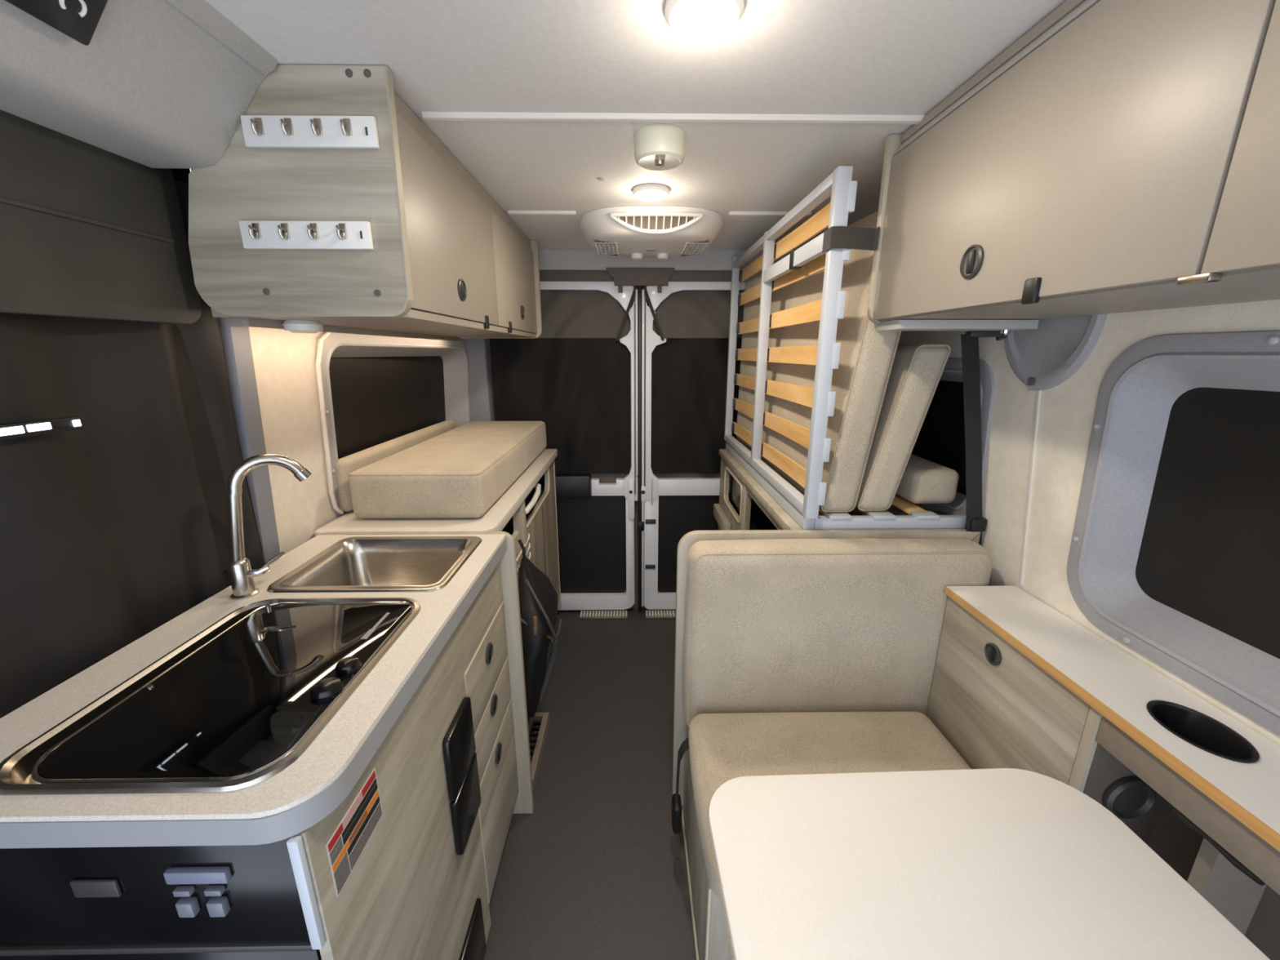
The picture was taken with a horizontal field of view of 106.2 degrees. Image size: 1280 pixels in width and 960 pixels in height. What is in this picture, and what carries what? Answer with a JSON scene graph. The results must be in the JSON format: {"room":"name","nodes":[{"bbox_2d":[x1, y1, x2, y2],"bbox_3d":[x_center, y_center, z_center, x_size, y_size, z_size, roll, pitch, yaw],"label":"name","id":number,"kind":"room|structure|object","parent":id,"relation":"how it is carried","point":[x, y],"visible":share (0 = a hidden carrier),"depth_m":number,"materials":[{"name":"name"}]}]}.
{"room":"vehicle interior","nodes":[
{"label":"vehicle interior","id":0,"kind":"room"},
{"bbox_2d":[191,168,448,553],"bbox_3d":[-0.930,-0.008,1.893,0.152,1.870,1.510,0,15,-1],"label":"wall","id":1,"kind":"structure","parent":0,"point":[284,361],"depth_m":1.23,"materials":[{"name":"beige plastic"}]},
{"bbox_2d":[4,0,107,45],"bbox_3d":[-0.635,-0.531,0.441,0.077,0.091,0.260,0,15,-1],"label":"monitor","id":2,"kind":"object","parent":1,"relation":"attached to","point":[78,20],"visible":1,"depth_m":0.55,"materials":[{"name":"black plastic"}]},
{"bbox_2d":[0,109,201,324],"bbox_3d":[-0.832,-0.260,0.248,0.020,0.273,1.335,0,15,-1],"label":"curtain valance","id":3,"kind":"object","parent":1,"relation":"attached to","point":[87,230],"visible":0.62,"depth_m":0.72,"materials":[{"name":"fabric"}]},
{"bbox_2d":[0,0,268,168],"bbox_3d":[-0.779,-0.437,0.155,0.370,0.154,1.344,0,15,-1],"label":"trim","id":4,"kind":"structure","parent":1,"relation":"attached to","point":[152,87],"depth_m":0.66,"materials":[{"name":"white plastic"}]},
{"bbox_2d":[0,179,264,718],"bbox_3d":[-0.883,0.297,0.441,0.083,1.420,1.425,0,15,-1],"label":"sliding door","id":5,"kind":"structure","parent":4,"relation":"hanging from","point":[107,538],"depth_m":0.79,"materials":[{"name":"black plastic"}]},
{"bbox_2d":[171,168,262,572],"bbox_3d":[-0.953,0.369,0.465,0.145,1.869,1.438,0,15,-1],"label":"door","id":6,"kind":"structure","parent":1,"relation":"in","point":[207,462],"depth_m":0.98,"materials":[{"name":"black"}]},
{"bbox_2d":[165,0,277,75],"bbox_3d":[-0.594,-0.501,0.138,0.031,0.020,1.338,0,15,-1],"label":"trim","id":7,"kind":"structure","parent":1,"relation":"attached to","point":[200,11],"depth_m":0.69,"materials":[{"name":"white plastic"}]},
{"bbox_2d":[217,317,279,563],"bbox_3d":[-0.902,0.160,1.158,0.122,1.520,0.053,0,15,-1],"label":"trim","id":8,"kind":"structure","parent":1,"relation":"attached to","point":[236,340],"depth_m":1.07,"materials":[{"name":"grey plastic"}]},
{"bbox_2d":[315,332,343,514],"bbox_3d":[-0.876,-0.184,1.455,0.044,0.542,0.268,0,15,-1],"label":"trim","id":9,"kind":"structure","parent":1,"relation":"attached to","point":[319,350],"depth_m":1.32,"materials":[{"name":"beige plastic"}]},
{"bbox_2d":[315,332,470,517],"bbox_3d":[-0.882,-0.264,1.865,0.136,0.570,1.075,0,15,-1],"label":"window","id":10,"kind":"structure","parent":1,"relation":"in","point":[378,389],"depth_m":1.73,"materials":[{"name":"grey plastic"}]},
{"bbox_2d":[459,338,493,422],"bbox_3d":[-0.836,-0.154,2.450,0.195,1.869,0.070,0,15,-1],"label":"trim","id":11,"kind":"structure","parent":1,"relation":"attached to","point":[481,402],"depth_m":2.33,"materials":[{"name":"grey plastic"}]},
{"bbox_2d":[488,281,638,609],"bbox_3d":[-0.394,-0.106,2.500,0.789,1.750,0.100,0,15,-1],"label":"door","id":12,"kind":"structure","parent":1,"relation":"in","point":[597,513],"depth_m":2.59,"materials":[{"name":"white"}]},
{"bbox_2d":[538,249,790,271],"bbox_3d":[-0.024,-1.024,2.248,1.780,0.084,0.070,0,15,-1],"label":"trim","id":13,"kind":"structure","parent":1,"relation":"attached to","point":[548,260],"depth_m":2.22,"materials":[{"name":"white plastic"}]},
{"bbox_2d":[484,608,699,959],"bbox_3d":[-0.016,1.096,1.452,2.100,0.040,2.950,0,15,-1],"label":"floor","id":14,"kind":"structure","parent":0,"point":[597,870],"depth_m":1.49,"materials":[{"name":"plastic"}]},
{"bbox_2d":[0,835,325,959],"bbox_3d":[-0.597,0.822,0.640,0.457,0.899,0.029,0,15,-1],"label":"refrigerator","id":15,"kind":"object","parent":14,"relation":"on","point":[243,902],"visible":0.94,"depth_m":0.54,"materials":[{"name":"black plastic"}]},
{"bbox_2d":[293,531,533,959],"bbox_3d":[-0.587,0.699,1.024,0.508,0.946,0.812,0,15,-1],"label":"base cabinet","id":16,"kind":"object","parent":14,"relation":"on","point":[406,867],"visible":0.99,"depth_m":0.90,"materials":[{"name":"grey wood"}]},
{"bbox_2d":[0,533,506,848],"bbox_3d":[-0.598,0.268,0.892,0.496,0.042,0.804,0,15,-1],"label":"countertop","id":17,"kind":"structure","parent":16,"relation":"on","point":[281,806],"depth_m":0.59,"materials":[{"name":"laminate"}]},
{"bbox_2d":[0,597,420,795],"bbox_3d":[-0.579,0.291,0.732,0.344,0.042,0.428,0,15,-1],"label":"cooktop","id":18,"kind":"object","parent":17,"relation":"in","point":[236,704],"visible":1,"depth_m":0.65,"materials":[{"name":"glass"}]},
{"bbox_2d":[226,453,311,599],"bbox_3d":[-0.738,0.085,0.957,0.166,0.278,0.046,-10,18,-34],"label":"faucet","id":19,"kind":"object","parent":17,"relation":"on","point":[241,574],"visible":1,"depth_m":0.93,"materials":[{"name":"metal"}]},
{"bbox_2d":[266,536,482,592],"bbox_3d":[-0.584,0.250,1.127,0.364,0.137,0.296,0,15,-1],"label":"sink","id":20,"kind":"object","parent":17,"relation":"in","point":[379,563],"visible":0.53,"depth_m":1.23,"materials":[{"name":"metal"}]},
{"bbox_2d":[329,835,342,857],"bbox_3d":[-0.365,0.441,0.577,0.001,0.007,0.022,0,15,-1],"label":"print","id":21,"kind":"object","parent":16,"relation":"on","point":[335,845],"depth_m":0.58},
{"bbox_2d":[330,840,342,865],"bbox_3d":[-0.365,0.450,0.580,0.001,0.010,0.022,0,15,-1],"label":"print","id":22,"kind":"object","parent":16,"relation":"on","point":[336,851],"depth_m":0.58},
{"bbox_2d":[333,852,351,894],"bbox_3d":[-0.365,0.483,0.591,0.001,0.034,0.026,0,15,-1],"label":"print","id":23,"kind":"object","parent":16,"relation":"attached to","point":[342,864],"depth_m":0.59},
{"bbox_2d":[342,791,363,828],"bbox_3d":[-0.366,0.420,0.612,0.001,0.011,0.044,0,15,-1],"label":"print","id":24,"kind":"object","parent":16,"relation":"on","point":[352,810],"depth_m":0.61,"materials":[{"name":"pink"}]},
{"bbox_2d":[348,808,367,844],"bbox_3d":[-0.366,0.450,0.625,0.001,0.009,0.041,0,15,-1],"label":"print","id":25,"kind":"object","parent":16,"relation":"on","point":[357,826],"depth_m":0.62,"materials":[{"name":"brown"}]},
{"bbox_2d":[348,801,382,870],"bbox_3d":[-0.366,0.475,0.644,0.001,0.022,0.077,0,15,-1],"label":"print","id":26,"kind":"object","parent":16,"relation":"attached to","point":[368,829],"depth_m":0.64},
{"bbox_2d":[442,696,475,801],"bbox_3d":[-0.364,0.539,0.974,0.014,0.142,0.129,0,15,-1],"label":"outlet","id":27,"kind":"object","parent":16,"relation":"attached to","point":[459,748],"depth_m":0.95,"materials":[{"name":"black plastic"}]},
{"bbox_2d":[449,751,480,855],"bbox_3d":[-0.364,0.678,1.011,0.014,0.138,0.129,0,15,-1],"label":"outlet","id":28,"kind":"object","parent":16,"relation":"attached to","point":[464,808],"depth_m":0.98,"materials":[{"name":"black plastic"}]},
{"bbox_2d":[459,897,486,959],"bbox_3d":[-0.365,1.055,1.008,0.010,0.165,0.222,0,15,-1],"label":"vent","id":29,"kind":"object","parent":16,"relation":"attached to","point":[473,947],"depth_m":1.06,"materials":[{"name":"black plastic"}]},
{"bbox_2d":[502,460,561,719],"bbox_3d":[-0.636,0.465,1.995,0.458,0.904,1.158,0,15,-1],"label":"base cabinet","id":30,"kind":"object","parent":14,"relation":"on","point":[535,522],"visible":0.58,"depth_m":2.15,"materials":[{"name":"grey wood"}]},
{"bbox_2d":[315,448,557,536],"bbox_3d":[-0.654,0.009,1.871,0.487,0.038,1.168,0,15,-1],"label":"countertop","id":31,"kind":"structure","parent":30,"relation":"on","point":[496,517],"depth_m":1.40,"materials":[{"name":"laminate"}]},
{"bbox_2d":[335,419,455,511],"bbox_3d":[-0.891,-0.095,1.860,0.049,0.164,0.924,0,15,-1],"label":"bolster cushion","id":32,"kind":"object","parent":31,"relation":"on","point":[345,465],"visible":0.53,"depth_m":1.57,"materials":[{"name":"beige fabric"}]},
{"bbox_2d":[348,421,546,518],"bbox_3d":[-0.644,-0.089,1.875,0.384,0.150,1.078,0,15,-1],"label":"bench cushion","id":33,"kind":"object","parent":31,"relation":"on","point":[462,471],"visible":1,"depth_m":1.39,"materials":[{"name":"beige fabric"}]},
{"bbox_2d":[528,712,549,791],"bbox_3d":[-0.390,0.975,1.746,0.069,0.045,0.310,0,15,-1],"label":"floor vent","id":34,"kind":"object","parent":30,"relation":"attached to","point":[538,725],"visible":0.53,"depth_m":1.78,"materials":[{"name":"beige plastic"}]},
{"bbox_2d":[528,720,542,764],"bbox_3d":[-0.395,0.973,1.745,0.038,0.008,0.268,0,15,-1],"label":"grille","id":35,"kind":"object","parent":34,"relation":"attached to","point":[535,726],"depth_m":1.81,"materials":[{"name":"grey plastic"}]},
{"bbox_2d":[517,539,561,717],"bbox_3d":[-0.346,0.503,1.666,0.134,0.606,0.282,0,15,-1],"label":"backpack","id":36,"kind":"object","parent":30,"relation":"hanging from","point":[538,597],"visible":0.99,"depth_m":1.58,"materials":[{"name":"black fabric"}]},
{"bbox_2d":[579,610,627,619],"bbox_3d":[-0.201,0.746,2.666,0.265,0.017,0.070,0,15,-1],"label":"plate","id":37,"kind":"object","parent":14,"relation":"on","point":[584,614],"visible":1,"depth_m":2.65,"materials":[{"name":"silver metal"}]},
{"bbox_2d":[644,609,675,618],"bbox_3d":[0.218,0.744,2.671,0.377,0.017,0.070,0,15,-1],"label":"plate","id":38,"kind":"object","parent":14,"relation":"on","point":[658,614],"visible":0.49,"depth_m":2.65,"materials":[{"name":"silver metal"}]},
{"bbox_2d":[681,723,732,959],"bbox_3d":[0.448,0.933,1.237,0.630,0.386,0.484,0,15,-1],"label":"bench","id":39,"kind":"object","parent":14,"relation":"on","point":[713,943],"visible":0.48,"depth_m":1.13,"materials":[{"name":"grey wood"}]},
{"bbox_2d":[688,711,971,900],"bbox_3d":[0.446,0.705,1.088,0.648,0.130,0.430,0,15,-1],"label":"seat cushion","id":40,"kind":"object","parent":39,"relation":"on","point":[723,748],"visible":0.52,"depth_m":1.13,"materials":[{"name":"beige fabric"}]},
{"bbox_2d":[671,736,688,833],"bbox_3d":[0.112,0.838,1.324,0.046,0.316,0.066,0,15,-1],"label":"belt buckle","id":41,"kind":"object","parent":40,"relation":"hanging from","point":[676,811],"visible":0.99,"depth_m":1.32,"materials":[{"name":"black plastic"}]},
{"bbox_2d":[683,538,992,727],"bbox_3d":[0.506,0.427,1.296,0.776,0.562,0.118,0,15,-1],"label":"cushion","id":42,"kind":"object","parent":39,"relation":"on","point":[771,625],"visible":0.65,"depth_m":1.22,"materials":[{"name":"beige fabric"}]},
{"bbox_2d":[713,448,933,529],"bbox_3d":[0.643,0.441,1.991,0.513,0.933,1.152,0,15,-1],"label":"base cabinet","id":43,"kind":"object","parent":14,"relation":"on","point":[757,509],"visible":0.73,"depth_m":2.01,"materials":[{"name":"grey wood"}]},
{"bbox_2d":[725,441,966,529],"bbox_3d":[0.663,-0.029,1.859,0.453,0.041,1.148,0,15,-1],"label":"bed base","id":44,"kind":"object","parent":43,"relation":"on","point":[918,517],"visible":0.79,"depth_m":1.31,"materials":[{"name":"white metal"}]},
{"bbox_2d":[724,165,857,518],"bbox_3d":[0.455,-0.458,1.739,0.054,0.850,1.187,0,15,-1],"label":"frame","id":45,"kind":"object","parent":44,"relation":"on","point":[803,262],"visible":0.99,"depth_m":1.44,"materials":[{"name":"white metal"}]},
{"bbox_2d":[822,226,879,253],"bbox_3d":[0.483,-0.553,1.103,0.119,0.049,0.048,5,16,20],"label":"strap","id":46,"kind":"object","parent":45,"relation":"attached to","point":[835,237],"visible":1,"depth_m":1.10,"materials":[{"name":"black fabric"}]},
{"bbox_2d":[736,210,901,512],"bbox_3d":[0.585,-0.430,1.770,0.195,0.778,1.163,0,15,-1],"label":"mattress","id":47,"kind":"object","parent":44,"relation":"on","point":[860,383],"visible":0.44,"depth_m":1.29,"materials":[{"name":"beige fabric"}]},
{"bbox_2d":[855,344,951,511],"bbox_3d":[0.693,-0.197,1.533,0.189,0.448,0.563,0,15,-1],"label":"cushion","id":48,"kind":"object","parent":44,"relation":"on","point":[917,370],"visible":0.51,"depth_m":1.27,"materials":[{"name":"beige fabric"}]},
{"bbox_2d":[895,453,959,503],"bbox_3d":[0.841,-0.027,1.556,0.140,0.108,0.408,0,15,-1],"label":"cushion","id":49,"kind":"object","parent":44,"relation":"on","point":[923,481],"visible":0.48,"depth_m":1.37,"materials":[{"name":"beige fabric"}]},
{"bbox_2d":[671,528,980,814],"bbox_3d":[0.507,0.596,1.414,0.812,0.948,0.024,0,15,-1],"label":"partition panel","id":50,"kind":"object","parent":14,"relation":"on","point":[687,540],"visible":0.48,"depth_m":1.29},
{"bbox_2d":[706,768,1270,959],"bbox_3d":[0.419,0.934,0.531,0.630,0.742,0.755,0,15,-1],"label":"table","id":51,"kind":"object","parent":14,"relation":"on","point":[995,864],"visible":1,"depth_m":0.64,"materials":[{"name":"white laminate"}]},
{"bbox_2d":[204,0,1066,249],"bbox_3d":[0.015,-0.655,0.603,2.150,0.040,3.700,0,15,-1],"label":"ceiling","id":52,"kind":"structure","parent":0,"point":[887,57],"depth_m":0.82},
{"bbox_2d":[188,64,542,341],"bbox_3d":[-0.619,-0.645,1.448,0.395,0.409,1.314,0,15,-1],"label":"upper cabinet","id":53,"kind":"object","parent":52,"relation":"attached to","point":[442,246],"depth_m":0.87,"materials":[{"name":"grey wood"}]},
{"bbox_2d":[282,320,323,333],"bbox_3d":[-0.715,-0.326,1.021,0.072,0.024,0.072,0,15,-1],"label":"light","id":54,"kind":"object","parent":53,"relation":"attached to","point":[292,326],"visible":0.98,"depth_m":1.00,"materials":[{"name":"white plastic"}]},
{"bbox_2d":[507,210,576,214],"bbox_3d":[-0.327,-0.894,1.611,0.225,0.010,0.020,0,15,-1],"label":"trim","id":55,"kind":"structure","parent":52,"relation":"attached to","point":[510,212],"depth_m":1.60,"materials":[{"name":"white"}]},
{"bbox_2d":[632,183,669,201],"bbox_3d":[0.032,-0.831,1.400,0.108,0.026,0.108,0,15,-1],"label":"recessed light","id":56,"kind":"object","parent":52,"relation":"in","point":[645,192],"visible":1,"depth_m":1.37,"materials":[{"name":"white plastic"}]},
{"bbox_2d":[579,205,723,260],"bbox_3d":[0.041,-0.903,1.810,0.524,0.093,0.541,0,15,-1],"label":"air conditioner","id":57,"kind":"object","parent":52,"relation":"attached to","point":[662,233],"visible":1,"depth_m":1.63,"materials":[{"name":"white plastic"}]},
{"bbox_2d":[595,242,618,254],"bbox_3d":[-0.125,-0.880,1.829,0.080,0.004,0.210,0,15,-1],"label":"grille","id":58,"kind":"object","parent":57,"relation":"attached to","point":[602,248],"depth_m":1.82,"materials":[{"name":"white plastic"}]},
{"bbox_2d":[680,242,708,254],"bbox_3d":[0.205,-0.882,1.834,0.080,0.004,0.210,0,15,-1],"label":"grille","id":59,"kind":"object","parent":57,"relation":"attached to","point":[686,248],"depth_m":1.82,"materials":[{"name":"white plastic"}]},
{"bbox_2d":[634,124,685,170],"bbox_3d":[0.043,-0.721,1.057,0.112,0.062,0.112,0,15,-1],"label":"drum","id":60,"kind":"object","parent":52,"relation":"attached to","point":[657,147],"visible":1,"depth_m":1.02,"materials":[{"name":"beige plastic"}]},
{"bbox_2d":[421,111,924,124],"bbox_3d":[0.087,-0.725,0.967,1.035,0.010,0.028,0,15,-1],"label":"trim","id":61,"kind":"structure","parent":52,"relation":"attached to","point":[496,117],"depth_m":0.96,"materials":[{"name":"white"}]},
{"bbox_2d":[664,0,744,39],"bbox_3d":[0.088,-0.636,0.661,0.108,0.026,0.108,0,15,-1],"label":"recessed light","id":62,"kind":"object","parent":52,"relation":"in","point":[695,20],"visible":1,"depth_m":0.65,"materials":[{"name":"white plastic"}]},
{"bbox_2d":[728,211,811,215],"bbox_3d":[0.438,-0.897,1.621,0.275,0.010,0.020,0,15,-1],"label":"trim","id":63,"kind":"structure","parent":52,"relation":"attached to","point":[731,213],"depth_m":1.61,"materials":[{"name":"white"}]},
{"bbox_2d":[897,299,1279,746],"bbox_3d":[0.959,0.265,0.859,0.152,1.870,3.700,0,15,-1],"label":"wall","id":64,"kind":"structure","parent":0,"point":[1067,409],"depth_m":1.08,"materials":[{"name":"beige fabric"}]},
{"bbox_2d":[634,285,645,609],"bbox_3d":[0.000,-0.097,2.468,0.055,1.690,0.038,0,15,-1],"label":"door frame","id":65,"kind":"structure","parent":64,"relation":"attached to","point":[640,524],"depth_m":2.42,"materials":[{"name":"white metal"}]},
{"bbox_2d":[635,288,644,606],"bbox_3d":[0.000,-0.097,2.468,0.041,1.650,0.018,0,15,-1],"label":"trim","id":66,"kind":"structure","parent":64,"relation":"attached to","point":[642,290],"depth_m":2.40,"materials":[{"name":"white paint"}]},
{"bbox_2d":[539,267,745,293],"bbox_3d":[0.001,-0.937,2.266,1.670,0.107,0.076,0,15,-1],"label":"trim","id":67,"kind":"structure","parent":64,"relation":"attached to","point":[635,277],"depth_m":2.25,"materials":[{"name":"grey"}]},
{"bbox_2d":[488,287,637,474],"bbox_3d":[-0.371,-0.472,2.399,0.726,0.910,0.053,1,15,2],"label":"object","id":68,"kind":"object","parent":67,"relation":"hanging from","point":[573,378],"visible":0.73,"depth_m":2.40,"materials":[{"name":"grey fabric"}]},
{"bbox_2d":[642,287,744,474],"bbox_3d":[0.387,-0.475,2.411,0.757,0.910,0.056,-1,15,-4],"label":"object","id":69,"kind":"object","parent":67,"relation":"hanging from","point":[689,370],"visible":0.54,"depth_m":2.40,"materials":[{"name":"grey fabric"}]},
{"bbox_2d":[641,281,745,609],"bbox_3d":[0.380,-0.108,2.509,0.760,1.750,0.103,0,15,-1],"label":"door","id":70,"kind":"structure","parent":64,"relation":"in","point":[676,505],"depth_m":2.57,"materials":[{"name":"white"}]},
{"bbox_2d":[911,357,995,515],"bbox_3d":[0.928,-0.199,1.716,0.082,0.470,0.925,0,15,-1],"label":"window","id":71,"kind":"structure","parent":64,"relation":"in","point":[940,440],"depth_m":1.45,"materials":[{"name":"black glass"}]},
{"bbox_2d":[960,330,1007,545],"bbox_3d":[0.855,-0.092,1.235,0.146,0.559,0.032,0,15,-1],"label":"belt","id":72,"kind":"object","parent":64,"relation":"attached to","point":[975,522],"visible":0.87,"depth_m":1.22,"materials":[{"name":"black fabric"}]},
{"bbox_2d":[1018,391,1041,585],"bbox_3d":[0.924,0.026,1.139,0.009,0.470,0.052,-13,20,-40],"label":"trim","id":73,"kind":"structure","parent":64,"relation":"attached to","point":[1038,393],"depth_m":1.14,"materials":[{"name":"white plastic"}]},
{"bbox_2d":[1004,313,1107,391],"bbox_3d":[0.893,-0.416,1.039,0.040,0.444,0.270,0,15,-1],"label":"trim","id":74,"kind":"structure","parent":64,"relation":"attached to","point":[1043,357],"depth_m":1.05,"materials":[{"name":"grey plastic"}]},
{"bbox_2d":[866,0,1279,335],"bbox_3d":[0.724,-0.364,0.403,0.348,0.418,1.465,0,15,-1],"label":"upper cabinet","id":75,"kind":"object","parent":64,"relation":"attached to","point":[1130,161],"visible":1,"depth_m":0.59,"materials":[{"name":"beige laminate"}]},
{"bbox_2d":[893,0,1100,155],"bbox_3d":[0.609,-0.525,0.279,0.092,0.046,1.590,0,15,-1],"label":"trim","id":76,"kind":"structure","parent":75,"relation":"attached to","point":[1086,5],"depth_m":0.73,"materials":[{"name":"beige plastic"}]},
{"bbox_2d":[926,586,1279,959],"bbox_3d":[0.857,0.673,0.566,0.178,0.470,1.428,0,15,-1],"label":"base cabinet","id":77,"kind":"object","parent":64,"relation":"attached to","point":[1018,683],"visible":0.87,"depth_m":0.84,"materials":[{"name":"white laminate"}]},
{"bbox_2d":[1146,700,1259,763],"bbox_3d":[0.860,0.414,0.747,0.098,0.068,0.126,0,15,-1],"label":"cup holder","id":78,"kind":"object","parent":77,"relation":"in","point":[1197,728],"visible":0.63,"depth_m":0.76,"materials":[{"name":"black plastic"}]},
{"bbox_2d":[1066,329,1279,736],"bbox_3d":[0.952,0.162,0.395,0.099,0.582,1.255,0,15,-1],"label":"window","id":79,"kind":"structure","parent":64,"relation":"in","point":[1174,555],"depth_m":0.84,"materials":[{"name":"grey plastic"}]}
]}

